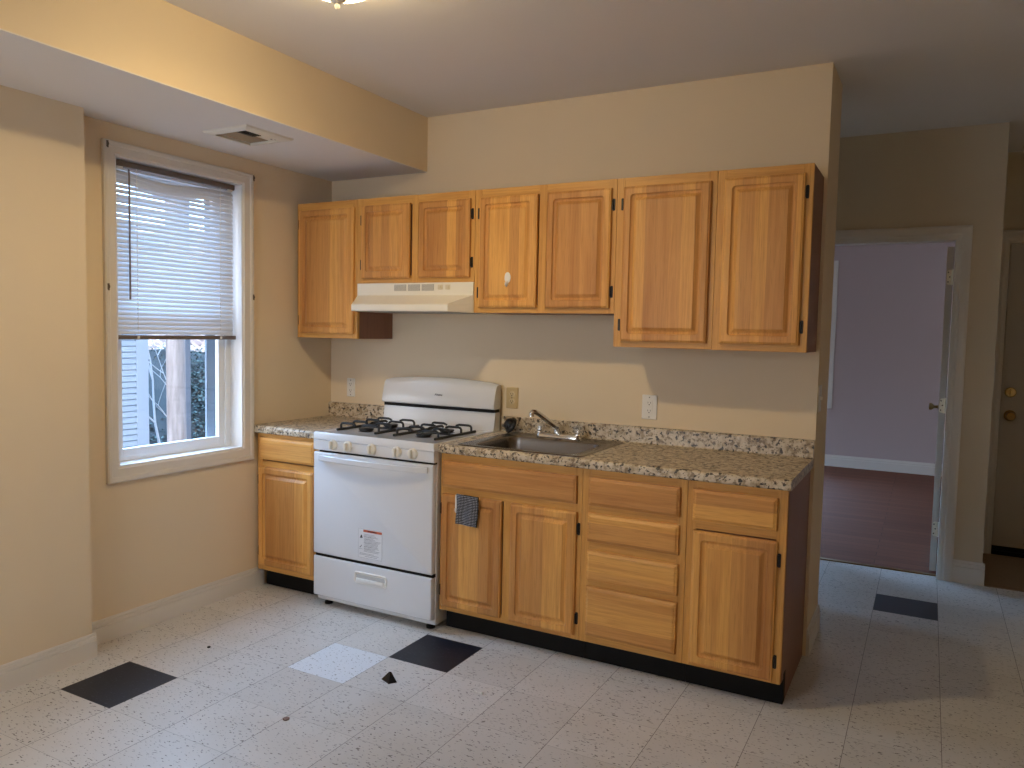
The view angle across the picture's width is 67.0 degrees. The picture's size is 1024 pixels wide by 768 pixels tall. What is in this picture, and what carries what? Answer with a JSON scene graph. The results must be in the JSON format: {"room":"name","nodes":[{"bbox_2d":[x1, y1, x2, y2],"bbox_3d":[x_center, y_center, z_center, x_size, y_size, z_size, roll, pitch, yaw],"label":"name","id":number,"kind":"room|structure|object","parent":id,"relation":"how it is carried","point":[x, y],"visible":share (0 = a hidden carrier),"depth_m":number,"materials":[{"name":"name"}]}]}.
{"room":"kitchen","nodes":[
{"label":"kitchen","id":0,"kind":"room"},
{"bbox_2d":[0,85,91,664],"bbox_3d":[-2.492,0.084,2.125,0.115,2.337,2.705,3,4,28],"label":"wall","id":1,"kind":"structure","parent":0,"point":[46,603],"depth_m":3.11,"materials":[{"name":"beige paint"}]},
{"bbox_2d":[84,116,331,621],"bbox_3d":[-0.841,-0.301,5.447,0.160,2.730,10.350,3,4,28],"label":"wall","id":2,"kind":"structure","parent":0,"point":[155,538],"depth_m":3.97,"materials":[{"name":"beige paint"}]},
{"bbox_2d":[0,567,263,692],"bbox_3d":[-2.251,1.171,2.673,0.129,0.107,3.790,3,4,28],"label":"baseboard","id":3,"kind":"structure","parent":2,"relation":"attached to","point":[109,628],"depth_m":3.58,"materials":[{"name":"white paint"}]},
{"bbox_2d":[101,138,253,484],"bbox_3d":[-1.681,-0.338,3.863,0.187,1.536,0.860,3,4,28],"label":"window","id":4,"kind":"structure","parent":2,"relation":"in","point":[229,364],"depth_m":3.96,"materials":[{"name":"white paint"}]},
{"bbox_2d":[116,159,235,339],"bbox_3d":[-1.637,-0.624,3.810,0.045,0.812,0.688,3,4,28],"label":"window blind","id":5,"kind":"object","parent":4,"relation":"attached to","point":[167,319],"visible":0.97,"depth_m":3.78,"materials":[{"name":"white plastic"}]},
{"bbox_2d":[0,0,427,180],"bbox_3d":[-1.817,-1.258,2.621,0.700,0.303,4.350,3,4,28],"label":"soffit beam","id":6,"kind":"structure","parent":0,"point":[157,67],"depth_m":3.14,"materials":[{"name":"beige paint"}]},
{"bbox_2d":[202,124,293,145],"bbox_3d":[-1.226,-1.152,3.605,0.284,0.014,0.291,3,4,28],"label":"ceiling vent","id":7,"kind":"object","parent":6,"relation":"attached to","point":[246,134],"visible":1,"depth_m":3.58,"materials":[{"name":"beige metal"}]},
{"bbox_2d":[0,466,1023,767],"bbox_3d":[1.505,1.243,4.266,5.560,0.104,10.350,3,4,28],"label":"floor","id":8,"kind":"structure","parent":0,"point":[901,669],"depth_m":3.11,"materials":[{"name":"tile"}]},
{"bbox_2d":[258,433,318,594],"bbox_3d":[-1.071,0.695,4.443,0.447,0.867,0.629,3,4,28],"label":"base cabinet","id":9,"kind":"object","parent":8,"relation":"on","point":[285,463],"visible":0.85,"depth_m":4.17,"materials":[{"name":"brown wood"}]},
{"bbox_2d":[254,401,383,438],"bbox_3d":[-1.069,0.198,4.411,0.468,0.126,0.634,3,4,28],"label":"countertop","id":10,"kind":"structure","parent":9,"relation":"on","point":[338,412],"depth_m":4.47,"materials":[{"name":"stone"}]},
{"bbox_2d":[382,672,396,683],"bbox_3d":[-0.507,1.208,3.194,0.035,0.034,0.066,-2,5,-40],"label":"shard","id":11,"kind":"object","parent":8,"relation":"on","point":[388,678],"visible":1,"depth_m":3.19},
{"bbox_2d":[314,377,500,628],"bbox_3d":[-0.562,0.569,4.095,0.749,1.186,0.687,3,4,28],"label":"gas stove","id":12,"kind":"object","parent":8,"relation":"on","point":[377,483],"visible":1,"depth_m":3.88,"materials":[{"name":"white metal"}]},
{"bbox_2d":[314,422,499,451],"bbox_3d":[-0.544,0.265,4.096,0.749,0.037,0.638,3,4,28],"label":"cooktop","id":13,"kind":"object","parent":12,"relation":"in","point":[386,438],"depth_m":3.92,"materials":[{"name":"white metal"}]},
{"bbox_2d":[439,453,583,657],"bbox_3d":[0.116,0.763,3.805,0.732,0.867,0.629,3,4,28],"label":"base cabinet","id":14,"kind":"object","parent":8,"relation":"on","point":[514,576],"visible":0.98,"depth_m":3.52,"materials":[{"name":"brown wood"}]},
{"bbox_2d":[455,495,456,512],"bbox_3d":[-0.257,0.563,3.636,0.023,0.084,0.039,3,4,28],"label":"hook","id":15,"kind":"object","parent":14,"relation":"attached to","point":[455,495],"visible":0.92,"depth_m":3.64,"materials":[{"name":"white plastic"}]},
{"bbox_2d":[455,494,478,527],"bbox_3d":[-0.209,0.587,3.589,0.123,0.146,0.022,3,4,31],"label":"cloth","id":16,"kind":"object","parent":15,"relation":"hanging from","point":[467,511],"visible":1,"depth_m":3.58,"materials":[{"name":"grey fabric"}]},
{"bbox_2d":[438,416,814,490],"bbox_3d":[0.503,0.288,3.567,1.592,0.123,0.634,3,4,28],"label":"countertop","id":17,"kind":"structure","parent":14,"relation":"on","point":[777,463],"depth_m":3.48,"materials":[{"name":"stone"}]},
{"bbox_2d":[458,432,622,456],"bbox_3d":[0.147,0.366,3.750,0.640,0.163,0.564,3,4,28],"label":"sink","id":18,"kind":"object","parent":17,"relation":"in","point":[512,441],"visible":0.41,"depth_m":3.85,"materials":[{"name":"silver metal"}]},
{"bbox_2d":[504,417,516,432],"bbox_3d":[-0.007,0.217,4.090,0.078,0.081,0.073,3,4,28],"label":"stopper","id":19,"kind":"object","parent":18,"relation":"on","point":[510,423],"visible":1,"depth_m":4.06,"materials":[{"name":"black plastic"}]},
{"bbox_2d":[529,409,582,439],"bbox_3d":[0.204,0.202,3.882,0.260,0.150,0.196,3,4,28],"label":"kitchen faucet","id":20,"kind":"object","parent":17,"relation":"on","point":[578,430],"visible":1,"depth_m":3.91,"materials":[{"name":"silver metal"}]},
{"bbox_2d":[579,468,688,681],"bbox_3d":[0.641,0.792,3.523,0.458,0.867,0.628,3,4,28],"label":"base cabinet","id":21,"kind":"object","parent":8,"relation":"on","point":[634,526],"visible":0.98,"depth_m":3.25,"materials":[{"name":"brown wood"}]},
{"bbox_2d":[682,470,810,704],"bbox_3d":[1.015,0.814,3.322,0.388,0.867,0.629,3,4,28],"label":"base cabinet","id":22,"kind":"object","parent":8,"relation":"on","point":[746,547],"visible":0.97,"depth_m":3.06,"materials":[{"name":"brown wood"}]},
{"bbox_2d":[820,557,935,575],"bbox_3d":[2.296,1.163,4.955,0.736,0.008,0.040,3,4,28],"label":"threshold","id":23,"kind":"object","parent":8,"relation":"on","point":[821,558],"visible":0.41,"depth_m":4.93,"materials":[{"name":"gold metal"}]},
{"bbox_2d":[991,549,1023,557],"bbox_3d":[3.647,1.164,5.141,0.802,0.026,0.110,3,4,28],"label":"threshold","id":24,"kind":"object","parent":8,"relation":"on","point":[997,552],"visible":0.6,"depth_m":5.24,"materials":[{"name":"black plastic"}]},
{"bbox_2d":[331,62,842,655],"bbox_3d":[0.220,-0.201,4.282,2.820,2.730,0.400,3,4,28],"label":"wall","id":25,"kind":"structure","parent":0,"point":[562,367],"depth_m":3.84,"materials":[{"name":"beige paint"}]},
{"bbox_2d":[298,200,392,338],"bbox_3d":[-0.968,-0.646,4.478,0.439,0.758,0.339,3,4,28],"label":"upper cabinet","id":26,"kind":"object","parent":25,"relation":"attached to","point":[327,231],"visible":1,"depth_m":4.33,"materials":[{"name":"brown wood"}]},
{"bbox_2d":[347,378,354,396],"bbox_3d":[-0.981,0.020,4.710,0.060,0.112,0.009,3,4,28],"label":"wall outlet","id":27,"kind":"object","parent":25,"relation":"attached to","point":[350,381],"visible":1,"depth_m":4.71,"materials":[{"name":"white plastic"}]},
{"bbox_2d":[348,382,352,392],"bbox_3d":[-0.982,0.020,4.708,0.033,0.066,0.003,3,4,28],"label":"receptacle","id":28,"kind":"object","parent":27,"relation":"attached to","point":[350,384],"depth_m":4.71,"materials":[{"name":"white plastic"}]},
{"bbox_2d":[358,190,475,283],"bbox_3d":[-0.443,-0.767,4.187,0.745,0.455,0.339,3,4,28],"label":"upper cabinet","id":29,"kind":"object","parent":25,"relation":"attached to","point":[422,238],"visible":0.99,"depth_m":4.04,"materials":[{"name":"brown wood"}]},
{"bbox_2d":[351,282,486,313],"bbox_3d":[-0.476,-0.459,4.154,0.742,0.154,0.457,3,4,28],"label":"range hood","id":30,"kind":"object","parent":29,"relation":"attached to","point":[440,297],"visible":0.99,"depth_m":4.00,"materials":[{"name":"beige metal"}]},
{"bbox_2d":[394,285,405,290],"bbox_3d":[-0.593,-0.510,4.104,0.077,0.033,0.001,3,4,28],"label":"vent grille","id":31,"kind":"object","parent":30,"relation":"attached to","point":[396,287],"depth_m":4.10,"materials":[{"name":"beige metal"}]},
{"bbox_2d":[408,284,419,290],"bbox_3d":[-0.514,-0.506,4.062,0.076,0.033,0.001,3,4,28],"label":"vent grille","id":32,"kind":"object","parent":30,"relation":"attached to","point":[411,287],"depth_m":4.06,"materials":[{"name":"beige metal"}]},
{"bbox_2d":[422,284,433,290],"bbox_3d":[-0.437,-0.501,4.021,0.076,0.033,0.001,3,4,28],"label":"vent grille","id":33,"kind":"object","parent":30,"relation":"attached to","point":[425,287],"depth_m":4.02,"materials":[{"name":"beige metal"}]},
{"bbox_2d":[506,387,518,408],"bbox_3d":[0.000,0.075,4.183,0.072,0.114,0.009,3,4,28],"label":"wall outlet","id":34,"kind":"object","parent":25,"relation":"attached to","point":[511,392],"visible":1,"depth_m":4.18,"materials":[{"name":"beige plastic"}]},
{"bbox_2d":[509,391,514,404],"bbox_3d":[-0.001,0.075,4.181,0.034,0.073,0.003,3,4,28],"label":"receptacle","id":35,"kind":"object","parent":34,"relation":"attached to","point":[511,393],"depth_m":4.18,"materials":[{"name":"beige plastic"}]},
{"bbox_2d":[474,179,617,315],"bbox_3d":[0.214,-0.653,3.838,0.749,0.610,0.339,3,4,28],"label":"upper cabinet","id":36,"kind":"object","parent":25,"relation":"attached to","point":[556,243],"visible":1,"depth_m":3.69,"materials":[{"name":"brown wood"}]},
{"bbox_2d":[505,272,510,286],"bbox_3d":[-0.026,-0.510,3.772,0.033,0.072,0.028,3,4,28],"label":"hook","id":37,"kind":"object","parent":36,"relation":"attached to","point":[507,275],"visible":1,"depth_m":3.77,"materials":[{"name":"white plastic"}]},
{"bbox_2d":[642,394,657,419],"bbox_3d":[0.677,0.114,3.818,0.077,0.121,0.010,3,4,28],"label":"wall outlet","id":38,"kind":"object","parent":25,"relation":"attached to","point":[649,402],"visible":1,"depth_m":3.81,"materials":[{"name":"white plastic"}]},
{"bbox_2d":[646,400,652,413],"bbox_3d":[0.676,0.114,3.817,0.033,0.066,0.003,3,4,28],"label":"receptacle","id":39,"kind":"object","parent":38,"relation":"attached to","point":[649,403],"depth_m":3.81,"materials":[{"name":"white plastic"}]},
{"bbox_2d":[613,171,718,348],"bbox_3d":[0.742,-0.547,3.559,0.452,0.761,0.339,3,4,28],"label":"upper cabinet","id":40,"kind":"object","parent":25,"relation":"attached to","point":[666,232],"visible":1,"depth_m":3.40,"materials":[{"name":"brown wood"}]},
{"bbox_2d":[712,163,823,352],"bbox_3d":[1.111,-0.525,3.361,0.385,0.763,0.339,3,4,28],"label":"upper cabinet","id":41,"kind":"object","parent":25,"relation":"attached to","point":[769,225],"visible":1,"depth_m":3.21,"materials":[{"name":"brown wood"}]},
{"bbox_2d":[805,604,819,656],"bbox_3d":[1.440,1.171,3.700,0.014,0.120,0.398,3,4,28],"label":"baseboard","id":42,"kind":"structure","parent":25,"relation":"attached to","point":[814,625],"depth_m":3.65,"materials":[{"name":"white paint"}]},
{"bbox_2d":[818,385,822,411],"bbox_3d":[1.398,0.066,3.501,0.016,0.120,0.076,3,4,28],"label":"light switch","id":43,"kind":"object","parent":25,"relation":"attached to","point":[820,397],"visible":1,"depth_m":3.49,"materials":[{"name":"white plastic"}]},
{"bbox_2d":[164,0,1023,151],"bbox_3d":[1.563,-1.563,4.078,5.560,0.250,10.350,3,4,28],"label":"ceiling","id":44,"kind":"structure","parent":0,"point":[901,65],"depth_m":3.21,"materials":[{"name":"paint"}]},
{"bbox_2d":[329,0,346,9],"bbox_3d":[-0.566,-1.296,2.512,0.340,0.160,0.340,3,4,28],"label":"ceiling lamp","id":45,"kind":"object","parent":44,"relation":"attached to","point":[337,3],"visible":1,"depth_m":2.51,"materials":[{"name":"white glass"}]},
{"bbox_2d":[825,242,954,463],"bbox_3d":[3.199,-0.338,7.251,5.560,2.730,3.280,3,4,28],"label":"wall","id":46,"kind":"structure","parent":0,"point":[891,297],"depth_m":8.48,"materials":[{"name":"purple paint"}]},
{"bbox_2d":[827,261,838,408],"bbox_3d":[3.223,-0.577,8.986,0.990,1.665,0.105,3,4,28],"label":"window","id":47,"kind":"structure","parent":46,"relation":"in","point":[836,263],"depth_m":8.72,"materials":[{"name":"white paint"}]},
{"bbox_2d":[824,454,941,476],"bbox_3d":[3.917,0.886,8.653,5.300,0.130,0.014,3,4,28],"label":"baseboard","id":48,"kind":"structure","parent":46,"relation":"attached to","point":[909,467],"depth_m":8.56,"materials":[{"name":"white paint"}]},
{"bbox_2d":[836,122,1009,562],"bbox_3d":[1.439,-0.273,5.730,3.588,2.730,0.830,3,4,28],"label":"wall","id":49,"kind":"structure","parent":0,"point":[953,176],"depth_m":4.59,"materials":[{"name":"paint"}]},
{"bbox_2d":[835,225,972,581],"bbox_3d":[2.304,0.105,4.869,0.912,2.127,0.141,3,4,28],"label":"door frame","id":50,"kind":"structure","parent":49,"relation":"attached to","point":[963,233],"depth_m":4.63,"materials":[{"name":"white paint"}]},
{"bbox_2d":[928,247,953,570],"bbox_3d":[2.804,0.147,5.103,0.102,2.008,0.754,3,4,28],"label":"door","id":51,"kind":"structure","parent":49,"relation":"in","point":[941,406],"depth_m":4.77,"materials":[{"name":"white paint"}]},
{"bbox_2d":[952,559,984,585],"bbox_3d":[2.744,1.127,4.657,0.165,0.135,0.074,3,4,28],"label":"baseboard","id":52,"kind":"structure","parent":49,"relation":"attached to","point":[966,572],"depth_m":4.62,"materials":[{"name":"white paint"}]},
{"bbox_2d":[1003,151,1023,229],"bbox_3d":[3.707,-0.180,5.051,1.270,2.730,0.120,3,4,28],"label":"wall","id":53,"kind":"structure","parent":0,"point":[1014,194],"depth_m":5.13,"materials":[{"name":"paint"}]},
{"bbox_2d":[983,230,1023,553],"bbox_3d":[3.672,0.086,5.073,0.952,2.186,0.140,3,4,28],"label":"door frame","id":54,"kind":"structure","parent":53,"relation":"attached to","point":[1009,236],"depth_m":5.21,"materials":[{"name":"white paint"}]},
{"bbox_2d":[991,244,1023,552],"bbox_3d":[3.647,0.120,5.030,0.794,2.068,0.123,3,4,28],"label":"door","id":55,"kind":"structure","parent":53,"relation":"in","point":[1008,514],"depth_m":5.21,"materials":[{"name":"paint"}]},
{"label":"outside","id":56,"kind":"structure","parent":0,"visible":0},
{"bbox_3d":[-9.493,1.423,12.808,21.830,0.150,34.000,3,4,28],"label":"ground","id":57,"kind":"structure","parent":56,"visible":0},
{"bbox_2d":[117,228,162,447],"bbox_3d":[-11.187,-0.903,9.230,7.000,5.000,10.930,3,4,28],"label":"neighbor house","id":58,"kind":"structure","parent":57,"relation":"on","point":[135,367],"depth_m":12.46,"materials":[{"name":"white"}]},
{"bbox_2d":[148,339,166,443],"bbox_3d":[-6.145,-0.160,13.575,1.576,3.152,0.804,-1,5,-33],"label":"vine","id":59,"kind":"object","parent":57,"relation":"on","point":[151,371],"visible":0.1,"depth_m":13.57,"materials":[{"name":"white plant"}]},
{"bbox_2d":[144,231,204,444],"bbox_3d":[-9.285,-2.074,21.320,12.299,6.040,17.500,3,4,28],"label":"hill","id":60,"kind":"structure","parent":57,"relation":"on","point":[159,384],"depth_m":15.59,"materials":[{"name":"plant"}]},
{"bbox_2d":[149,344,204,443],"bbox_3d":[-6.277,0.209,16.324,2.259,2.064,5.742,3,4,28],"label":"foliage","id":61,"kind":"object","parent":60,"relation":"on","point":[191,350],"visible":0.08,"depth_m":15.99,"materials":[{"name":"green plant"}]},
{"bbox_2d":[164,199,186,441],"bbox_3d":[-4.910,-3.163,11.234,0.345,9.502,0.285,3,4,28],"label":"utility pole","id":62,"kind":"object","parent":57,"relation":"on","point":[175,348],"visible":0.33,"depth_m":11.33,"materials":[{"name":"brown wood"}]},
{"bbox_2d":[184,201,190,439],"bbox_3d":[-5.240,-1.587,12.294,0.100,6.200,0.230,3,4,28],"label":"fence post","id":63,"kind":"object","parent":57,"relation":"on","point":[187,342],"visible":0.02,"depth_m":12.43,"materials":[{"name":"white wood"}]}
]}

